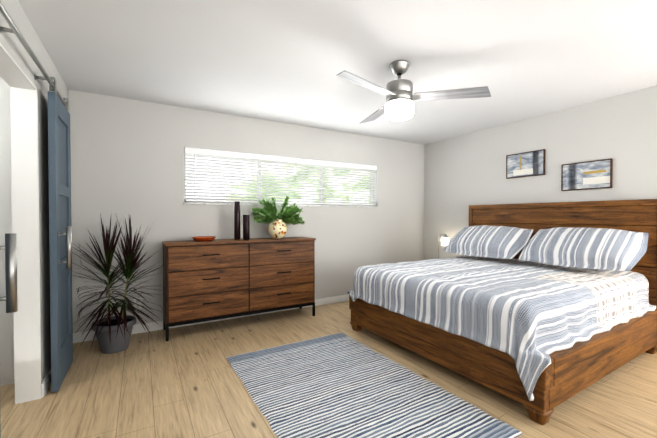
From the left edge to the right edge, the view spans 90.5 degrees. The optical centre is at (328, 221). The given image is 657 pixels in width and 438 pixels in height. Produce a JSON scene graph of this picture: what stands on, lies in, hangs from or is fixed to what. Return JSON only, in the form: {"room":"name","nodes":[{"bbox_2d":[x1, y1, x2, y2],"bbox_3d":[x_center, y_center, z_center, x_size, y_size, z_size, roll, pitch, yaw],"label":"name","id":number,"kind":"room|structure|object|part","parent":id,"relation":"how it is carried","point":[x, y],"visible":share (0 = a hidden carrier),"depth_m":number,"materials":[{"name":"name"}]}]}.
{"room":"bedroom","nodes":[
{"label":"bedroom","id":0,"kind":"room"},
{"bbox_2d":[0,77,14,385],"bbox_3d":[-2.705,-0.033,2.198,1.050,2.440,0.100,0,1,-30],"label":"wall","id":1,"kind":"structure","parent":0,"point":[6,348],"depth_m":2.35,"materials":[{"name":"white paint"}]},
{"bbox_2d":[0,0,67,383],"bbox_3d":[-1.370,-0.016,1.069,0.130,2.440,4.690,0,1,-30],"label":"wall","id":2,"kind":"structure","parent":0,"point":[12,45],"depth_m":2.25,"materials":[{"name":"beige paint"}]},
{"bbox_2d":[0,233,17,437],"bbox_3d":[-1.181,0.102,1.082,0.112,2.180,0.560,0,1,-30],"label":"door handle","id":3,"kind":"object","parent":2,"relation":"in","point":[10,249],"depth_m":1.27,"materials":[{"name":"metal"}]},
{"bbox_2d":[0,43,41,403],"bbox_3d":[-1.718,0.160,1.674,0.131,2.070,1.100,0,1,-30],"label":"door frame","id":4,"kind":"structure","parent":2,"relation":"attached to","point":[25,207],"depth_m":2.14,"materials":[{"name":"white paint"}]},
{"bbox_2d":[0,1,72,391],"bbox_3d":[-1.500,0.094,1.585,0.160,2.180,2.710,0,1,-30],"label":"barn door","id":5,"kind":"structure","parent":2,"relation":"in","point":[60,226],"depth_m":2.30,"materials":[{"name":"blue wood"}]},
{"bbox_3d":[-1.531,-0.933,1.552,0.088,0.042,2.710,0,1,-30],"label":"barn door rail","id":6,"kind":"part","parent":5,"relation":"part of","materials":[{"name":"silver metal"}]},
{"bbox_2d":[41,333,73,396],"bbox_3d":[-2.197,1.133,2.659,0.014,0.095,1.060,0,1,-30],"label":"baseboard","id":7,"kind":"structure","parent":2,"relation":"attached to","point":[46,383],"depth_m":2.26,"materials":[{"name":"white"}]},
{"bbox_2d":[68,89,423,332],"bbox_3d":[-0.456,-0.066,4.422,5.070,2.440,0.200,0,1,-30],"label":"wall","id":8,"kind":"structure","parent":0,"point":[127,157],"depth_m":3.62,"materials":[{"name":"beige paint"}]},
{"bbox_2d":[134,298,141,308],"bbox_3d":[-2.001,0.859,3.421,0.075,0.115,0.008,0,1,-30],"label":"electrical outlet plate","id":9,"kind":"object","parent":8,"relation":"attached to","point":[137,302],"visible":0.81,"depth_m":3.42,"materials":[{"name":"white plastic"}]},
{"bbox_2d":[74,294,348,342],"bbox_3d":[-0.432,1.109,4.327,4.740,0.095,0.017,0,1,-30],"label":"baseboard","id":10,"kind":"structure","parent":8,"relation":"attached to","point":[80,337],"depth_m":3.53,"materials":[{"name":"white"}]},
{"bbox_2d":[183,202,377,207],"bbox_3d":[-0.468,-0.219,4.389,2.750,0.022,0.182,0,1,-30],"label":"window sill","id":11,"kind":"structure","parent":8,"relation":"attached to","point":[277,205],"depth_m":4.18,"materials":[{"name":"stone"}]},
{"bbox_2d":[184,146,377,205],"bbox_3d":[-0.469,-0.542,4.388,2.740,0.625,0.164,0,1,-30],"label":"window","id":12,"kind":"structure","parent":8,"relation":"in","point":[376,188],"depth_m":4.45,"materials":[{"name":"white metal"}]},
{"bbox_2d":[184,147,376,205],"bbox_3d":[-0.443,-0.545,4.341,2.716,0.607,0.091,0,1,-30],"label":"window blinds","id":13,"kind":"object","parent":12,"relation":"attached to","point":[224,156],"visible":0.96,"depth_m":4.19,"materials":[{"name":"white plastic"}]},
{"bbox_2d":[0,301,656,437],"bbox_3d":[0.261,1.240,2.032,6.240,0.100,5.090,0,1,-30],"label":"floor","id":14,"kind":"structure","parent":0,"point":[184,382],"depth_m":2.26,"materials":[{"name":"brown wood"}]},
{"bbox_2d":[72,213,162,353],"bbox_3d":[-1.921,0.543,2.965,0.748,1.286,0.814,0,1,-30],"label":"dracaena plant","id":15,"kind":"object","parent":14,"relation":"on","point":[112,333],"visible":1,"depth_m":2.94,"materials":[{"name":"green plant"}]},
{"bbox_2d":[162,237,315,340],"bbox_3d":[-0.968,0.684,3.750,1.662,0.960,0.440,0,1,-30],"label":"dresser","id":16,"kind":"object","parent":14,"relation":"on","point":[214,279],"visible":1,"depth_m":3.51,"materials":[{"name":"brown wood"}]},
{"bbox_2d":[192,236,215,241],"bbox_3d":[-1.347,0.184,3.518,0.240,0.046,0.192,0,1,-30],"label":"dish","id":17,"kind":"object","parent":16,"relation":"on","point":[203,238],"visible":1,"depth_m":3.45,"materials":[{"name":"brown ceramic"}]},
{"bbox_2d":[234,201,239,239],"bbox_3d":[-1.041,-0.014,3.715,0.068,0.435,0.068,0,1,-30],"label":"cylinder","id":18,"kind":"object","parent":16,"relation":"on","point":[236,220],"visible":1,"depth_m":3.69,"materials":[{"name":"black"}]},
{"bbox_2d":[243,215,249,239],"bbox_3d":[-0.935,0.061,3.708,0.072,0.285,0.072,0,1,-30],"label":"cylinder","id":19,"kind":"object","parent":16,"relation":"on","point":[246,227],"visible":1,"depth_m":3.68,"materials":[{"name":"black"}]},
{"bbox_2d":[251,196,304,238],"bbox_3d":[-0.617,-0.062,3.942,0.703,0.526,0.440,0,1,-30],"label":"plant","id":20,"kind":"object","parent":16,"relation":"on","point":[277,229],"visible":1,"depth_m":3.87,"materials":[{"name":"green plant"}]},
{"bbox_2d":[226,332,522,437],"bbox_3d":[0.102,1.179,2.331,1.212,0.008,1.880,-1,1,-31],"label":"rug","id":21,"kind":"object","parent":14,"relation":"on","point":[340,385],"visible":1,"depth_m":2.19,"materials":[{"name":"blue fabric"}]},
{"bbox_2d":[347,199,656,424],"bbox_3d":[1.626,0.480,3.228,2.221,1.385,2.009,-1,1,-31],"label":"bed","id":22,"kind":"object","parent":14,"relation":"on","point":[540,311],"visible":1,"depth_m":2.68,"materials":[{"name":"brown wood"}]},
{"bbox_2d":[443,225,533,258],"bbox_3d":[1.923,0.236,3.992,0.482,0.382,0.990,-1,1,-31],"label":"pillow","id":23,"kind":"object","parent":22,"relation":"on","point":[481,241],"depth_m":3.79,"materials":[{"name":"blue fabric"}]},
{"bbox_2d":[347,255,656,400],"bbox_3d":[1.587,0.737,3.201,2.122,0.564,2.000,-1,1,-31],"label":"comforter","id":24,"kind":"object","parent":22,"relation":"on","point":[537,331],"depth_m":2.41,"materials":[{"name":"blue fabric"}]},
{"bbox_2d":[518,227,648,271],"bbox_3d":[2.438,0.248,3.182,0.483,0.381,0.990,-1,1,-31],"label":"pillow","id":25,"kind":"object","parent":22,"relation":"on","point":[582,248],"depth_m":3.01,"materials":[{"name":"blue fabric"}]},
{"bbox_3d":[1.671,0.888,4.853,0.510,0.520,0.488,0,1,-30],"label":"nightstand","id":26,"kind":"object","parent":14,"relation":"on","visible":0},
{"bbox_2d":[438,234,447,258],"bbox_3d":[1.685,0.402,4.872,0.202,0.449,0.167,0,1,-30],"label":"bedside lamp","id":27,"kind":"object","parent":26,"relation":"on","point":[445,235],"visible":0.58,"depth_m":4.86,"materials":[{"name":"silver metal"}]},
{"bbox_2d":[18,0,656,144],"bbox_3d":[0.261,-1.300,1.994,6.240,0.100,5.090,0,1,-30],"label":"ceiling","id":28,"kind":"structure","parent":0,"point":[285,61],"depth_m":2.44,"materials":[{"name":"white paint"}]},
{"bbox_2d":[337,60,490,123],"bbox_3d":[0.468,-1.047,2.675,1.226,0.424,1.168,0,1,-30],"label":"ceiling fan","id":29,"kind":"object","parent":28,"relation":"hanging from","point":[398,92],"visible":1,"depth_m":2.52,"materials":[{"name":"silver metal"}]},
{"bbox_2d":[424,85,656,259],"bbox_3d":[2.926,-0.051,3.438,0.200,2.440,4.890,0,1,-30],"label":"wall","id":30,"kind":"structure","parent":0,"point":[462,173],"depth_m":3.86,"materials":[{"name":"beige paint"}]},
{"bbox_2d":[506,149,544,178],"bbox_3d":[2.437,-0.710,4.041,0.028,0.300,0.460,0,1,-30],"label":"picture frame","id":31,"kind":"object","parent":30,"relation":"attached to","point":[527,164],"visible":1,"depth_m":4.02,"materials":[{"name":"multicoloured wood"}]},
{"bbox_2d":[561,158,612,190],"bbox_3d":[2.757,-0.495,3.492,0.028,0.297,0.453,0,1,-30],"label":"picture frame","id":32,"kind":"object","parent":30,"relation":"attached to","point":[595,174],"visible":1,"depth_m":3.47,"materials":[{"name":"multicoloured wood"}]},
{"label":"outside","id":33,"kind":"structure","parent":0,"visible":0},
{"bbox_2d":[186,156,367,203],"bbox_3d":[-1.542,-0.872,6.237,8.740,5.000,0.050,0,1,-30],"label":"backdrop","id":34,"kind":"structure","parent":33,"point":[271,185],"depth_m":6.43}
]}

